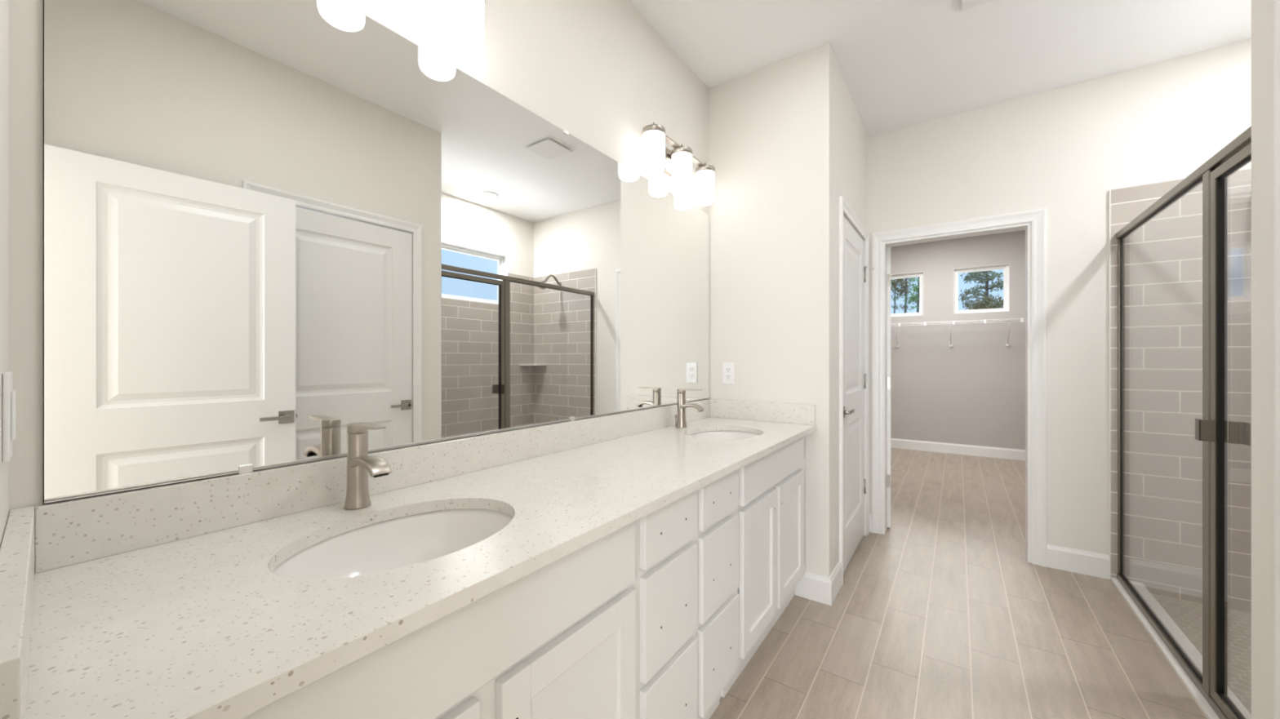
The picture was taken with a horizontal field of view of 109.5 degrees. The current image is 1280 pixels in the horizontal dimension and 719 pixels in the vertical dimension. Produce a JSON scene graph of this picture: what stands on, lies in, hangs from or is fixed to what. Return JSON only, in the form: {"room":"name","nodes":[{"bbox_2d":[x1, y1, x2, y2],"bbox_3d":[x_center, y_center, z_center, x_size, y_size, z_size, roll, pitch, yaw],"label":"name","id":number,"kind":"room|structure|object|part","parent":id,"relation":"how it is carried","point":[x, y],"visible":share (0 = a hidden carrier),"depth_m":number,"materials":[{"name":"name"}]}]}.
{"room":"bathroom","nodes":[
{"label":"bathroom","id":0,"kind":"room"},
{"bbox_2d":[0,0,8,547],"bbox_3d":[-0.210,-0.182,0.114,1.906,2.805,0.225,0,0,35],"label":"wall","id":1,"kind":"structure","parent":0,"point":[4,4],"depth_m":0.61,"materials":[{"name":"white paint"}]},
{"bbox_2d":[2,372,16,462],"bbox_3d":[-0.845,0.075,0.606,0.070,0.116,0.009,0,0,37],"label":"light switch","id":2,"kind":"object","parent":1,"relation":"attached to","point":[9,397],"visible":1,"depth_m":0.58,"materials":[{"name":"white plastic"}]},
{"bbox_2d":[8,0,708,512],"bbox_3d":[-0.330,-0.182,1.705,0.120,2.805,2.610,0,0,35],"label":"wall","id":3,"kind":"structure","parent":0,"point":[597,71],"depth_m":1.49,"materials":[{"name":"white paint"}]},
{"bbox_2d":[34,399,710,573],"bbox_3d":[-0.274,0.281,1.661,0.020,0.102,2.335,0,0,35],"label":"backsplash","id":4,"kind":"structure","parent":3,"relation":"attached to","point":[78,531],"depth_m":0.94,"materials":[{"name":"stone"}]},
{"bbox_2d":[42,0,710,504],"bbox_3d":[-0.270,-0.308,1.674,0.012,1.076,2.344,0,0,35],"label":"mirror","id":5,"kind":"object","parent":3,"relation":"attached to","point":[271,228],"visible":0.91,"depth_m":1.01,"materials":[{"name":"white mirror"}]},
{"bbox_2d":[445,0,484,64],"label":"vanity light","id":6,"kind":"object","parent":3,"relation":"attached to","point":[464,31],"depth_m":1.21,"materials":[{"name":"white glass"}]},
{"bbox_3d":[-0.483,-0.922,1.249,0.100,0.164,0.100,0,0,35],"label":"lamp shade","id":7,"kind":"part","parent":6,"relation":"part of","materials":[{"name":"white glass"}]},
{"bbox_2d":[642,122,715,205],"bbox_3d":[0.197,-0.951,2.236,0.129,0.221,0.609,0,0,35],"label":"vanity light","id":8,"kind":"object","parent":3,"relation":"attached to","point":[677,162],"visible":1,"depth_m":2.18,"materials":[{"name":"white glass"}]},
{"bbox_3d":[0.062,-0.922,2.023,0.100,0.164,0.100,0,0,35],"label":"lamp shade","id":9,"kind":"part","parent":8,"relation":"part of","materials":[{"name":"white glass"}]},
{"bbox_3d":[0.207,-0.922,2.230,0.100,0.164,0.100,0,0,35],"label":"lamp shade","id":10,"kind":"part","parent":8,"relation":"part of","materials":[{"name":"white glass"}]},
{"bbox_3d":[0.351,-0.922,2.436,0.100,0.164,0.100,0,0,35],"label":"lamp shade","id":11,"kind":"part","parent":8,"relation":"part of","materials":[{"name":"white glass"}]},
{"bbox_2d":[708,42,834,593],"bbox_3d":[0.707,-0.182,2.498,0.665,2.805,0.120,0,0,35],"label":"wall","id":12,"kind":"structure","parent":0,"point":[771,126],"depth_m":2.39,"materials":[{"name":"white paint"}]},
{"bbox_2d":[722,362,734,384],"bbox_3d":[0.502,0.078,2.563,0.072,0.122,0.009,0,0,35],"label":"outlet","id":13,"kind":"object","parent":12,"relation":"attached to","point":[728,368],"visible":1,"depth_m":2.56,"materials":[{"name":"white plastic"}]},
{"bbox_2d":[725,367,731,372],"bbox_3d":[0.500,0.059,2.561,0.033,0.029,0.003,0,0,35],"label":"socket","id":14,"kind":"object","parent":13,"relation":"attached to","point":[727,369],"depth_m":2.56,"materials":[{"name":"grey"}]},
{"bbox_2d":[725,373,731,379],"bbox_3d":[0.500,0.098,2.561,0.033,0.029,0.003,0,0,35],"label":"socket","id":15,"kind":"object","parent":13,"relation":"attached to","point":[728,376],"depth_m":2.56,"materials":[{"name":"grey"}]},
{"bbox_2d":[834,55,867,568],"bbox_3d":[1.267,-0.182,2.820,0.120,2.805,1.052,0,0,35],"label":"wall","id":16,"kind":"structure","parent":0,"point":[851,138],"depth_m":2.49,"materials":[{"name":"white paint"}]},
{"bbox_2d":[795,560,841,605],"bbox_3d":[0.947,1.155,2.391,0.179,0.130,0.249,0,0,35],"label":"baseboard","id":17,"kind":"structure","parent":16,"relation":"attached to","point":[820,588],"depth_m":2.29,"materials":[{"name":"white paint"}]},
{"bbox_2d":[839,195,868,585],"bbox_3d":[1.342,0.168,2.807,0.018,2.105,0.887,0,0,35],"label":"door frame","id":18,"kind":"structure","parent":16,"relation":"attached to","point":[844,207],"depth_m":2.45,"materials":[{"name":"white paint"}]},
{"bbox_2d":[843,215,866,573],"bbox_3d":[1.335,0.196,2.813,0.077,2.029,0.782,0,0,35],"label":"door","id":19,"kind":"structure","parent":16,"relation":"in","point":[854,269],"depth_m":2.81,"materials":[{"name":"white paint"}]},
{"bbox_3d":[1.185,0.295,2.562,0.034,0.025,0.124,0,0,35],"label":"lever","id":20,"kind":"part","parent":19,"relation":"part of","materials":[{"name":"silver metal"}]},
{"bbox_2d":[627,0,1251,136],"bbox_3d":[0.364,-1.635,-0.195,4.000,0.100,14.500,0,0,35],"label":"ceiling","id":21,"kind":"structure","parent":0,"point":[902,64],"depth_m":2.25,"materials":[{"name":"white paint"}]},
{"bbox_2d":[957,0,991,11],"bbox_3d":[1.476,-1.575,1.865,0.270,0.020,0.270,0,0,35],"label":"ceiling vent","id":22,"kind":"object","parent":21,"relation":"in","point":[962,5],"visible":1,"depth_m":1.99,"materials":[{"name":"white plastic"}]},
{"bbox_2d":[890,230,1025,449],"bbox_3d":[4.023,-0.182,5.967,2.740,2.805,0.130,0,0,35],"label":"wall","id":23,"kind":"structure","parent":0,"point":[971,391],"depth_m":5.84,"materials":[{"name":"grey paint"}]},
{"bbox_2d":[890,271,923,316],"bbox_3d":[3.595,-0.882,6.257,0.566,0.585,0.117,0,0,35],"label":"window","id":24,"kind":"structure","parent":23,"relation":"in","point":[920,274],"depth_m":6.14,"materials":[{"name":"white plastic"}]},
{"bbox_2d":[890,438,1025,461],"bbox_3d":[3.981,1.155,5.908,2.500,0.130,0.014,0,0,35],"label":"baseboard","id":25,"kind":"structure","parent":23,"relation":"attached to","point":[951,448],"depth_m":5.80,"materials":[{"name":"white paint"}]},
{"bbox_2d":[890,318,1025,347],"bbox_3d":[3.895,-0.322,5.786,2.490,0.317,0.312,0,0,35],"label":"wire shelf","id":26,"kind":"object","parent":23,"relation":"attached to","point":[1021,320],"visible":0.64,"depth_m":5.63,"materials":[{"name":"white metal"}]},
{"bbox_3d":[3.896,-0.458,5.786,2.490,0.040,0.300,0,0,35],"label":"rail","id":27,"kind":"part","parent":26,"relation":"part of","materials":[{"name":"white metal"}]},
{"bbox_2d":[953,263,1008,314],"bbox_3d":[4.327,-0.882,5.743,0.561,0.585,0.117,0,0,35],"label":"window","id":28,"kind":"structure","parent":23,"relation":"in","point":[1005,267],"depth_m":5.72,"materials":[{"name":"white plastic"}]},
{"bbox_2d":[709,447,1251,718],"bbox_3d":[0.364,1.260,-0.195,4.000,0.080,14.500,0,0,35],"label":"floor","id":29,"kind":"structure","parent":0,"point":[944,613],"depth_m":2.01,"materials":[{"name":"brown wood"}]},
{"bbox_2d":[239,520,635,718],"bbox_3d":[-0.475,0.789,0.895,0.571,0.862,0.846,0,0,35],"label":"base cabinet","id":30,"kind":"object","parent":29,"relation":"on","point":[557,641],"visible":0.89,"depth_m":0.78,"materials":[{"name":"white paint"}]},
{"bbox_3d":[-0.370,0.800,0.565,0.019,0.520,0.380,0,0,35],"label":"cabinet door","id":31,"kind":"part","parent":30,"relation":"part of","materials":[{"name":"white paint"}]},
{"bbox_3d":[-0.265,0.717,0.747,0.018,0.717,0.846,0,0,35],"label":"frame","id":32,"kind":"part","parent":30,"relation":"part of","materials":[{"name":"white paint"}]},
{"bbox_3d":[-0.126,0.800,0.911,0.019,0.520,0.382,0,0,35],"label":"cabinet door","id":33,"kind":"part","parent":30,"relation":"part of","materials":[{"name":"white paint"}]},
{"bbox_2d":[634,489,697,718],"bbox_3d":[-0.144,0.789,1.365,0.571,0.862,0.305,0,0,35],"label":"base cabinet","id":34,"kind":"object","parent":29,"relation":"on","point":[666,581],"visible":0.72,"depth_m":1.18,"materials":[{"name":"white paint"}]},
{"bbox_3d":[0.083,0.938,1.210,0.019,0.255,0.269,0,0,35],"label":"drawer","id":35,"kind":"part","parent":34,"relation":"part of","materials":[{"name":"white paint"}]},
{"bbox_3d":[0.083,0.660,1.210,0.019,0.255,0.269,0,0,35],"label":"drawer","id":36,"kind":"part","parent":34,"relation":"part of","materials":[{"name":"white paint"}]},
{"bbox_3d":[0.083,0.444,1.210,0.019,0.137,0.269,0,0,35],"label":"drawer","id":37,"kind":"part","parent":34,"relation":"part of","materials":[{"name":"white paint"}]},
{"bbox_2d":[694,469,738,718],"bbox_3d":[0.031,0.789,1.614,0.571,0.862,0.303,0,0,35],"label":"base cabinet","id":38,"kind":"object","parent":29,"relation":"on","point":[717,540],"visible":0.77,"depth_m":1.42,"materials":[{"name":"white paint"}]},
{"bbox_3d":[0.257,0.938,1.457,0.019,0.255,0.272,0,0,35],"label":"drawer","id":39,"kind":"part","parent":38,"relation":"part of","materials":[{"name":"white paint"}]},
{"bbox_3d":[0.257,0.660,1.457,0.019,0.255,0.272,0,0,35],"label":"drawer","id":40,"kind":"part","parent":38,"relation":"part of","materials":[{"name":"white paint"}]},
{"bbox_3d":[0.257,0.444,1.457,0.019,0.137,0.272,0,0,35],"label":"drawer","id":41,"kind":"part","parent":38,"relation":"part of","materials":[{"name":"white paint"}]},
{"bbox_2d":[719,435,805,698],"bbox_3d":[0.376,0.789,2.105,0.571,0.862,0.898,0,0,35],"label":"base cabinet","id":42,"kind":"object","parent":29,"relation":"on","point":[771,509],"visible":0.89,"depth_m":1.83,"materials":[{"name":"white paint"}]},
{"bbox_2d":[0,399,817,718],"bbox_3d":[-0.042,0.293,1.482,0.606,0.127,2.402,0,0,35],"label":"countertop","id":43,"kind":"structure","parent":42,"relation":"on","point":[166,602],"depth_m":0.73,"materials":[{"name":"stone"}]},
{"bbox_2d":[343,422,391,510],"bbox_3d":[-0.607,0.238,1.000,0.153,0.188,0.053,0,0,35],"label":"faucet","id":44,"kind":"object","parent":43,"relation":"on","point":[359,464],"visible":1,"depth_m":1.00,"materials":[{"name":"silver metal"}]},
{"bbox_3d":[-0.638,0.155,1.022,0.041,0.020,0.041,0,0,35],"label":"handle","id":45,"kind":"part","parent":44,"relation":"part of","materials":[{"name":"silver metal"}]},
{"bbox_3d":[-0.597,0.147,0.993,0.114,0.007,0.034,0,0,35],"label":"lever","id":46,"kind":"part","parent":44,"relation":"part of","materials":[{"name":"silver metal"}]},
{"bbox_3d":[-0.590,0.230,0.988,0.113,0.032,0.041,0,0,35],"label":"spout","id":47,"kind":"part","parent":44,"relation":"part of","materials":[{"name":"silver metal"}]},
{"bbox_2d":[271,508,512,580],"bbox_3d":[-0.449,0.433,0.881,0.379,0.150,0.495,0,0,35],"label":"sink","id":48,"kind":"object","parent":43,"relation":"in","point":[394,544],"visible":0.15,"depth_m":1.00,"materials":[{"name":"white ceramic"}]},
{"bbox_2d":[675,388,703,427],"bbox_3d":[0.236,0.238,2.198,0.153,0.188,0.053,0,0,35],"label":"faucet","id":49,"kind":"object","parent":43,"relation":"on","point":[682,406],"visible":1,"depth_m":2.20,"materials":[{"name":"silver metal"}]},
{"bbox_3d":[0.204,0.155,2.221,0.041,0.020,0.041,0,0,35],"label":"handle","id":50,"kind":"part","parent":49,"relation":"part of","materials":[{"name":"silver metal"}]},
{"bbox_3d":[0.246,0.147,2.191,0.114,0.007,0.034,0,0,35],"label":"lever","id":51,"kind":"part","parent":49,"relation":"part of","materials":[{"name":"silver metal"}]},
{"bbox_3d":[0.252,0.230,2.187,0.113,0.032,0.041,0,0,35],"label":"spout","id":52,"kind":"part","parent":49,"relation":"part of","materials":[{"name":"silver metal"}]},
{"bbox_2d":[688,431,759,439],"bbox_3d":[0.386,0.433,2.066,0.379,0.150,0.495,0,0,35],"label":"sink","id":53,"kind":"object","parent":43,"relation":"in","point":[712,435],"visible":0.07,"depth_m":2.25,"materials":[{"name":"white ceramic"}]},
{"bbox_3d":[0.463,0.800,1.750,0.019,0.520,0.364,0,0,35],"label":"cabinet door","id":54,"kind":"part","parent":42,"relation":"part of","materials":[{"name":"white paint"}]},
{"bbox_3d":[0.586,0.717,1.958,0.018,0.717,0.898,0,0,35],"label":"frame","id":55,"kind":"part","parent":42,"relation":"part of","materials":[{"name":"white paint"}]},
{"bbox_3d":[0.692,0.800,2.076,0.019,0.520,0.374,0,0,35],"label":"cabinet door","id":56,"kind":"part","parent":42,"relation":"part of","materials":[{"name":"white paint"}]},
{"bbox_2d":[1111,577,1251,718],"bbox_3d":[2.153,1.227,1.751,0.121,0.046,1.760,0,0,35],"label":"curb","id":57,"kind":"object","parent":29,"relation":"on","point":[1186,645],"visible":0.61,"depth_m":1.92,"materials":[{"name":"white stone"}]},
{"bbox_2d":[1115,125,1251,718],"bbox_3d":[2.138,0.253,1.768,0.036,1.902,1.747,0,0,35],"label":"shower door frame","id":58,"kind":"structure","parent":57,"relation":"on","point":[1202,174],"depth_m":1.67,"materials":[{"name":"silver metal"}]},
{"bbox_3d":[2.014,0.256,1.590,0.032,1.840,0.050,0,0,35],"label":"post","id":59,"kind":"part","parent":58,"relation":"part of","materials":[{"name":"silver metal"}]},
{"bbox_2d":[1195,142,1251,718],"bbox_3d":[1.825,0.260,1.320,0.096,1.821,0.613,0,0,35],"label":"shower door","id":60,"kind":"structure","parent":58,"relation":"attached to","point":[1214,430],"depth_m":1.53,"materials":[{"name":"silver metal"}]},
{"bbox_3d":[1.964,0.245,1.572,0.034,0.074,0.040,0,0,35],"label":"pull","id":61,"kind":"part","parent":60,"relation":"part of","materials":[{"name":"silver metal"}]},
{"bbox_3d":[1.988,0.245,1.499,0.035,0.074,0.038,0,0,35],"label":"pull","id":62,"kind":"part","parent":60,"relation":"part of","materials":[{"name":"silver metal"}]},
{"bbox_2d":[867,38,1251,555],"bbox_3d":[2.185,-0.182,2.892,3.270,2.805,0.120,0,0,35],"label":"wall","id":63,"kind":"structure","parent":0,"point":[1061,151],"depth_m":2.60,"materials":[{"name":"white paint"}]},
{"bbox_2d":[868,512,871,532],"bbox_3d":[1.626,1.155,3.203,0.027,0.130,0.014,0,0,35],"label":"baseboard strip","id":64,"kind":"object","parent":63,"relation":"attached to","point":[869,514],"visible":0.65,"depth_m":3.19,"materials":[{"name":"white paint"}]},
{"bbox_2d":[887,247,890,528],"bbox_3d":[1.942,0.198,3.605,0.119,2.020,0.796,0,0,24],"label":"door","id":65,"kind":"structure","parent":63,"relation":"in","point":[888,248],"depth_m":3.25,"materials":[{"name":"white paint"}]},
{"bbox_2d":[871,208,1046,567],"bbox_3d":[2.049,0.165,2.976,0.928,2.111,0.138,0,0,35],"label":"door frame","id":66,"kind":"structure","parent":63,"relation":"attached to","point":[1033,222],"depth_m":2.80,"materials":[{"name":"white paint"}]},
{"bbox_2d":[1046,544,1109,579],"bbox_3d":[2.501,1.155,2.587,0.261,0.130,0.014,0,0,35],"label":"baseboard","id":67,"kind":"structure","parent":63,"relation":"attached to","point":[1080,562],"depth_m":2.58,"materials":[{"name":"white paint"}]},
{"bbox_2d":[1108,189,1111,579],"bbox_3d":[2.610,0.139,2.511,0.005,2.162,0.013,0,0,35],"label":"trim","id":68,"kind":"structure","parent":63,"relation":"attached to","point":[1109,190],"depth_m":2.51,"materials":[{"name":"white stone"}]},
{"bbox_2d":[1111,168,1251,613],"bbox_3d":[2.999,0.155,2.238,0.946,2.190,0.012,0,0,35],"label":"tiled wall","id":69,"kind":"structure","parent":63,"relation":"attached to","point":[1163,257],"depth_m":2.37,"materials":[{"name":"beige tile"}]},
{"bbox_2d":[1251,0,1274,718],"bbox_3d":[1.076,-0.182,0.390,0.120,2.805,1.705,0,0,35],"label":"wall","id":70,"kind":"structure","parent":0,"point":[1262,11],"depth_m":1.08,"materials":[{"name":"white paint"}]},
{"bbox_2d":[1274,0,1279,718],"bbox_3d":[1.159,0.159,0.627,0.018,2.123,0.935,0,0,35],"label":"door frame","id":71,"kind":"structure","parent":70,"relation":"attached to","point":[1277,2],"depth_m":1.00,"materials":[{"name":"white paint"}]},
{"label":"outside","id":72,"kind":"structure","parent":0,"visible":0},
{"bbox_3d":[27.087,1.445,40.610,120.000,0.050,82.400,0,0,35],"label":"ground","id":73,"kind":"structure","parent":72,"visible":0},
{"bbox_2d":[890,279,901,313],"bbox_3d":[22.475,-4.678,40.145,1.541,12.206,1.757,0,0,35],"label":"slender tree","id":74,"kind":"object","parent":73,"relation":"on","point":[892,287],"visible":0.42,"depth_m":40.08,"materials":[{"name":"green plant"}]},
{"bbox_2d":[890,277,915,313],"bbox_3d":[20.533,-4.678,35.633,2.354,12.208,2.269,0,0,-39],"label":"slender tree","id":75,"kind":"object","parent":73,"relation":"on","point":[900,281],"visible":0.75,"depth_m":35.39,"materials":[{"name":"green plant"}]},
{"bbox_2d":[900,276,919,312],"bbox_3d":[18.822,-4.678,30.860,1.734,12.206,1.917,0,0,35],"label":"slender tree","id":76,"kind":"object","parent":73,"relation":"on","point":[913,298],"visible":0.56,"depth_m":30.71,"materials":[{"name":"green plant"}]},
{"bbox_2d":[958,271,1003,307],"bbox_3d":[24.050,-4.177,31.590,3.137,11.211,2.917,0,0,35],"label":"pine tree","id":77,"kind":"object","parent":73,"relation":"on","point":[977,275],"visible":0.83,"depth_m":31.54,"materials":[{"name":"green plant"}]},
{"bbox_2d":[964,290,1003,310],"bbox_3d":[23.195,-1.535,29.797,3.006,5.960,2.864,0,0,35],"label":"broadleaf tree","id":78,"kind":"object","parent":73,"relation":"on","point":[988,303],"visible":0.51,"depth_m":29.96,"materials":[{"name":"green plant"}]}
]}

